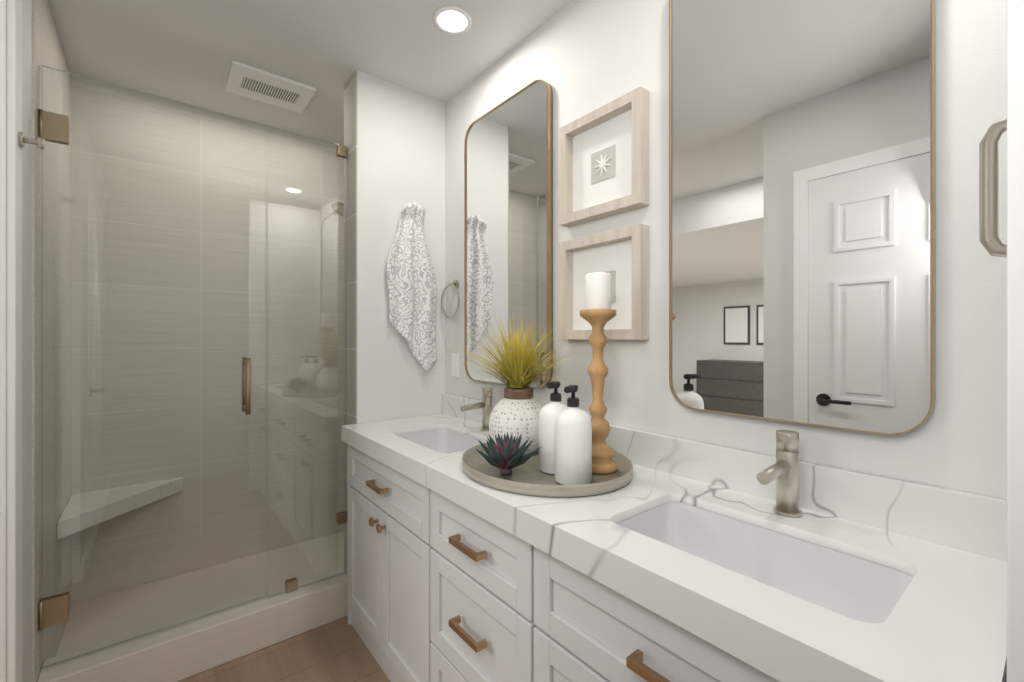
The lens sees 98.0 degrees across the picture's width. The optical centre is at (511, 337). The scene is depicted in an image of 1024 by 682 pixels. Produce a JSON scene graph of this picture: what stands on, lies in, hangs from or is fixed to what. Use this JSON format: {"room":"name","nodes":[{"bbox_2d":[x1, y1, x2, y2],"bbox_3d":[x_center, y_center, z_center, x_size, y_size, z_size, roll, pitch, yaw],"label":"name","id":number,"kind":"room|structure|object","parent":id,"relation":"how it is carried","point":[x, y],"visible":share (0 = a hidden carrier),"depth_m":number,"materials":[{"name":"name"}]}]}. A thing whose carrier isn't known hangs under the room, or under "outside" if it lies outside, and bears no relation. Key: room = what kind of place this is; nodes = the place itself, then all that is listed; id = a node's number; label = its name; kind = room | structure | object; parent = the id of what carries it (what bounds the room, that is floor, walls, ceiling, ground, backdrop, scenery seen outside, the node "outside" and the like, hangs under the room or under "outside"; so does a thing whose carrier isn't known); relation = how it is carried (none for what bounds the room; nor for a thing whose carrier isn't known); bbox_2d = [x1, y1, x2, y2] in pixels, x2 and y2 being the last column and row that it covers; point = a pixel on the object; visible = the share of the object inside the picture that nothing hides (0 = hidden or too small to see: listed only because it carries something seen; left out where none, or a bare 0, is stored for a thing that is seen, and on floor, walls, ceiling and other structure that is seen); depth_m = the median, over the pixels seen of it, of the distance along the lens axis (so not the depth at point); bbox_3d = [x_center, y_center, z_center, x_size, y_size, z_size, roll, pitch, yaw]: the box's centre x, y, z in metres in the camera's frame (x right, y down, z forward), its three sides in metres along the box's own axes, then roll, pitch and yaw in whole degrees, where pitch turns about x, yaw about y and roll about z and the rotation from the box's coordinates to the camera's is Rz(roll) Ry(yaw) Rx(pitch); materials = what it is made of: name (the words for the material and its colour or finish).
{"room":"bathroom","nodes":[
{"label":"bathroom","id":0,"kind":"room"},
{"bbox_2d":[22,0,31,681],"bbox_3d":[-1.532,0.030,1.335,0.120,2.440,6.000,0,0,-39],"label":"wall","id":1,"kind":"structure","parent":0,"point":[26,4],"depth_m":1.33,"materials":[{"name":"paint"}]},
{"bbox_2d":[0,0,21,681],"bbox_3d":[-1.377,0.030,1.141,0.152,2.439,0.087,0,0,-39],"label":"door frame","id":2,"kind":"structure","parent":1,"relation":"attached to","point":[10,10],"depth_m":1.15,"materials":[{"name":"white wood"}]},
{"bbox_2d":[57,477,182,538],"bbox_3d":[-1.708,0.740,1.985,0.406,0.070,0.392,0,0,-39],"label":"shower bench","id":3,"kind":"object","parent":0,"point":[84,510],"depth_m":1.95,"materials":[{"name":"white stone"}]},
{"bbox_2d":[38,65,265,668],"bbox_3d":[-1.284,0.094,1.656,0.655,1.968,0.118,0,0,-39],"label":"shower glass door","id":4,"kind":"structure","parent":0,"point":[53,610],"depth_m":1.47,"materials":[{"name":"clear glass"}]},
{"bbox_2d":[56,531,343,655],"bbox_3d":[-1.216,1.225,2.195,1.436,0.050,0.681,0,0,-39],"label":"shower floor","id":5,"kind":"structure","parent":0,"point":[102,618],"depth_m":2.11,"materials":[{"name":"beige tile"}]},
{"bbox_2d":[178,616,389,681],"bbox_3d":[-2.706,1.300,0.393,6.270,0.100,6.200,0,0,-39],"label":"floor","id":6,"kind":"structure","parent":0,"point":[334,651],"depth_m":1.71,"materials":[{"name":"brown wood"}]},
{"bbox_2d":[32,0,343,681],"bbox_3d":[-1.183,0.030,2.154,1.450,2.439,0.800,0,0,-39],"label":"shower","id":7,"kind":"object","parent":6,"relation":"on","point":[149,227],"visible":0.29,"depth_m":2.23,"materials":[{"name":"clear glass"}]},
{"bbox_2d":[37,567,347,681],"bbox_3d":[-1.155,1.170,1.759,0.986,0.160,0.150,0,0,-39],"label":"shower curb","id":8,"kind":"object","parent":6,"relation":"on","point":[182,651],"visible":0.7,"depth_m":1.69,"materials":[{"name":"stone"}]},
{"bbox_2d":[267,125,346,597],"bbox_3d":[-0.897,0.099,1.966,0.325,1.979,0.032,0,0,-39],"label":"glass panel","id":9,"kind":"object","parent":8,"relation":"on","point":[291,584],"depth_m":1.97,"materials":[{"name":"clear glass"}]},
{"bbox_2d":[348,429,1006,681],"bbox_3d":[0.074,0.826,1.348,0.492,0.849,1.913,0,0,-39],"label":"vanity","id":10,"kind":"object","parent":6,"relation":"on","point":[540,618],"visible":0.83,"depth_m":1.16,"materials":[{"name":"white wood"}]},
{"bbox_2d":[460,387,491,430],"bbox_3d":[-0.141,0.291,1.810,0.153,0.175,0.054,0,0,-39],"label":"faucet","id":11,"kind":"object","parent":10,"relation":"on","point":[486,404],"visible":0.85,"depth_m":1.82,"materials":[{"name":"silver metal"}]},
{"bbox_2d":[462,443,632,496],"bbox_3d":[0.095,0.364,1.301,0.464,0.030,0.516,0,0,-39],"label":"round tray","id":12,"kind":"object","parent":10,"relation":"on","point":[525,479],"visible":0.52,"depth_m":1.16,"materials":[{"name":"grey wood"}]},
{"bbox_2d":[476,432,540,474],"bbox_3d":[-0.009,0.317,1.219,0.179,0.106,0.171,0,0,-1],"label":"succulent plant","id":13,"kind":"object","parent":12,"relation":"on","point":[507,455],"visible":1,"depth_m":1.19,"materials":[{"name":"green plant"}]},
{"bbox_2d":[489,387,542,455],"bbox_3d":[0.022,0.266,1.451,0.196,0.208,0.196,0,0,-39],"label":"ceramic vase","id":14,"kind":"object","parent":12,"relation":"on","point":[516,414],"visible":0.73,"depth_m":1.38,"materials":[{"name":"white ceramic"}]},
{"bbox_2d":[421,313,589,387],"bbox_3d":[-0.045,0.029,1.383,0.530,0.260,0.665,0,0,-39],"label":"plant","id":15,"kind":"object","parent":14,"relation":"on","point":[517,373],"visible":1,"depth_m":1.41,"materials":[{"name":"plant"}]},
{"bbox_2d":[539,381,567,473],"bbox_3d":[0.123,0.246,1.250,0.096,0.248,0.096,0,0,-39],"label":"soap dispenser","id":16,"kind":"object","parent":12,"relation":"on","point":[548,413],"visible":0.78,"depth_m":1.22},
{"bbox_2d":[555,385,591,484],"bbox_3d":[0.159,0.246,1.153,0.096,0.248,0.096,0,0,-39],"label":"soap dispenser","id":17,"kind":"object","parent":12,"relation":"on","point":[573,425],"visible":0.98,"depth_m":1.11,"materials":[{"name":"white ceramic"}]},
{"bbox_2d":[580,272,617,474],"bbox_3d":[0.242,0.095,1.256,0.110,0.550,0.110,0,0,-39],"label":"candlestick","id":18,"kind":"object","parent":12,"relation":"on","point":[598,311],"visible":0.9,"depth_m":1.23,"materials":[{"name":"brown wood"}]},
{"bbox_2d":[756,430,801,516],"bbox_3d":[0.560,0.291,0.936,0.153,0.175,0.054,0,0,-39],"label":"faucet","id":19,"kind":"object","parent":10,"relation":"on","point":[785,470],"visible":1,"depth_m":0.95,"materials":[{"name":"silver metal"}]},
{"bbox_2d":[48,0,572,144],"bbox_3d":[-2.706,-1.240,0.393,6.270,0.100,6.200,0,0,-39],"label":"ceiling","id":20,"kind":"structure","parent":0,"point":[184,51],"depth_m":1.81,"materials":[{"name":"paint"}]},
{"bbox_2d":[225,61,316,112],"bbox_3d":[-1.148,-1.181,2.118,0.340,0.016,0.270,0,0,-39],"label":"ceiling vent grille","id":21,"kind":"object","parent":20,"relation":"attached to","point":[244,80],"depth_m":2.10,"materials":[{"name":"white plastic"}]},
{"bbox_2d":[331,202,343,216],"bbox_3d":[-0.801,-0.730,2.499,0.408,0.159,0.136,0,0,-39],"label":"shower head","id":22,"kind":"object","parent":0,"point":[338,207],"depth_m":2.39},
{"bbox_2d":[344,70,356,574],"bbox_3d":[-0.740,0.030,2.036,0.006,2.439,0.161,0,0,-39],"label":"wall","id":23,"kind":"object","parent":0,"point":[350,87],"visible":0.64,"depth_m":2.02,"materials":[{"name":"paint"}]},
{"bbox_2d":[357,70,445,423],"bbox_3d":[-0.560,0.030,2.176,0.448,2.440,0.155,0,0,-39],"label":"wall","id":24,"kind":"structure","parent":0,"point":[401,131],"depth_m":2.07,"materials":[{"name":"paint"}]},
{"bbox_2d":[387,202,436,371],"bbox_3d":[-0.464,-0.235,2.109,0.269,0.801,0.076,0,0,-39],"label":"hanging towel","id":25,"kind":"object","parent":24,"relation":"attached to","point":[411,280],"visible":1,"depth_m":2.11,"materials":[{"name":"fabric"}]},
{"bbox_2d":[341,393,1006,681],"bbox_3d":[0.064,0.408,1.340,0.517,0.255,1.921,0,0,-39],"label":"countertop","id":26,"kind":"structure","parent":0,"point":[792,609],"depth_m":0.83,"materials":[{"name":"white stone"}]},
{"bbox_2d":[446,0,1006,499],"bbox_3d":[0.262,0.030,1.607,0.120,2.440,3.820,0,0,-39],"label":"wall","id":27,"kind":"structure","parent":0,"point":[591,54],"depth_m":1.08,"materials":[{"name":"paint"}]},
{"bbox_2d":[441,280,459,317],"bbox_3d":[-0.288,-0.189,2.164,0.040,0.189,0.166,0,0,-39],"label":"towel ring","id":28,"kind":"object","parent":27,"relation":"attached to","point":[455,284],"visible":1,"depth_m":2.16,"materials":[{"name":"silver metal"}]},
{"bbox_2d":[452,353,459,376],"bbox_3d":[-0.276,0.133,2.176,0.007,0.115,0.070,0,0,-39],"label":"outlet plate","id":29,"kind":"object","parent":27,"relation":"attached to","point":[455,362],"visible":1,"depth_m":2.17,"materials":[{"name":"paint"}]},
{"bbox_2d":[464,79,552,388],"bbox_3d":[-0.035,-0.392,1.857,0.029,1.167,0.560,0,0,-39],"label":"mirror","id":30,"kind":"object","parent":27,"relation":"attached to","point":[508,150],"visible":0.99,"depth_m":1.81,"materials":[{"name":"gold metal"}]},
{"bbox_2d":[559,86,648,226],"bbox_3d":[0.287,-0.565,1.444,0.044,0.340,0.337,0,0,-39],"label":"picture frame","id":31,"kind":"object","parent":27,"relation":"attached to","point":[604,152],"visible":1,"depth_m":1.43,"materials":[{"name":"beige wood"}]},
{"bbox_2d":[559,223,648,339],"bbox_3d":[0.287,-0.165,1.444,0.044,0.340,0.337,0,0,-39],"label":"picture frame","id":32,"kind":"object","parent":27,"relation":"attached to","point":[623,253],"visible":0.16,"depth_m":1.41,"materials":[{"name":"beige wood"}]},
{"bbox_2d":[669,0,934,435],"bbox_3d":[0.619,-0.411,1.041,0.029,1.207,0.540,0,0,-39],"label":"mirror","id":33,"kind":"object","parent":27,"relation":"attached to","point":[802,132],"visible":1,"depth_m":0.99,"materials":[{"name":"gold metal"}]},
{"bbox_2d":[979,0,1023,681],"bbox_3d":[0.663,0.058,0.570,0.548,2.375,0.067,0,0,-39],"label":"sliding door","id":34,"kind":"structure","parent":27,"relation":"in","point":[1013,123],"depth_m":0.40,"materials":[{"name":"paint"}]},
{"bbox_3d":[-3.650,-1.040,-0.364,3.650,0.299,6.000,0,0,-39],"label":"ceiling","id":35,"kind":"structure","parent":0,"visible":0},
{"bbox_2d":[433,6,471,34],"bbox_3d":[-0.223,-1.187,1.668,0.146,0.005,0.146,0,0,-39],"label":"recessed light","id":36,"kind":"object","parent":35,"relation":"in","point":[452,20],"visible":1,"depth_m":1.66,"materials":[{"name":"paint"}]},
{"bbox_3d":[-3.365,0.030,-0.136,4.580,2.440,6.200,0,0,-39],"label":"wall","id":37,"kind":"structure","parent":0,"visible":0},
{"bbox_2d":[18,132,45,149],"bbox_3d":[-1.308,-0.535,1.214,0.046,0.040,0.040,0,0,-39],"label":"robe hook","id":38,"kind":"object","parent":37,"relation":"attached to","point":[40,142],"visible":1,"depth_m":1.21,"materials":[{"name":"silver metal"}]}
]}

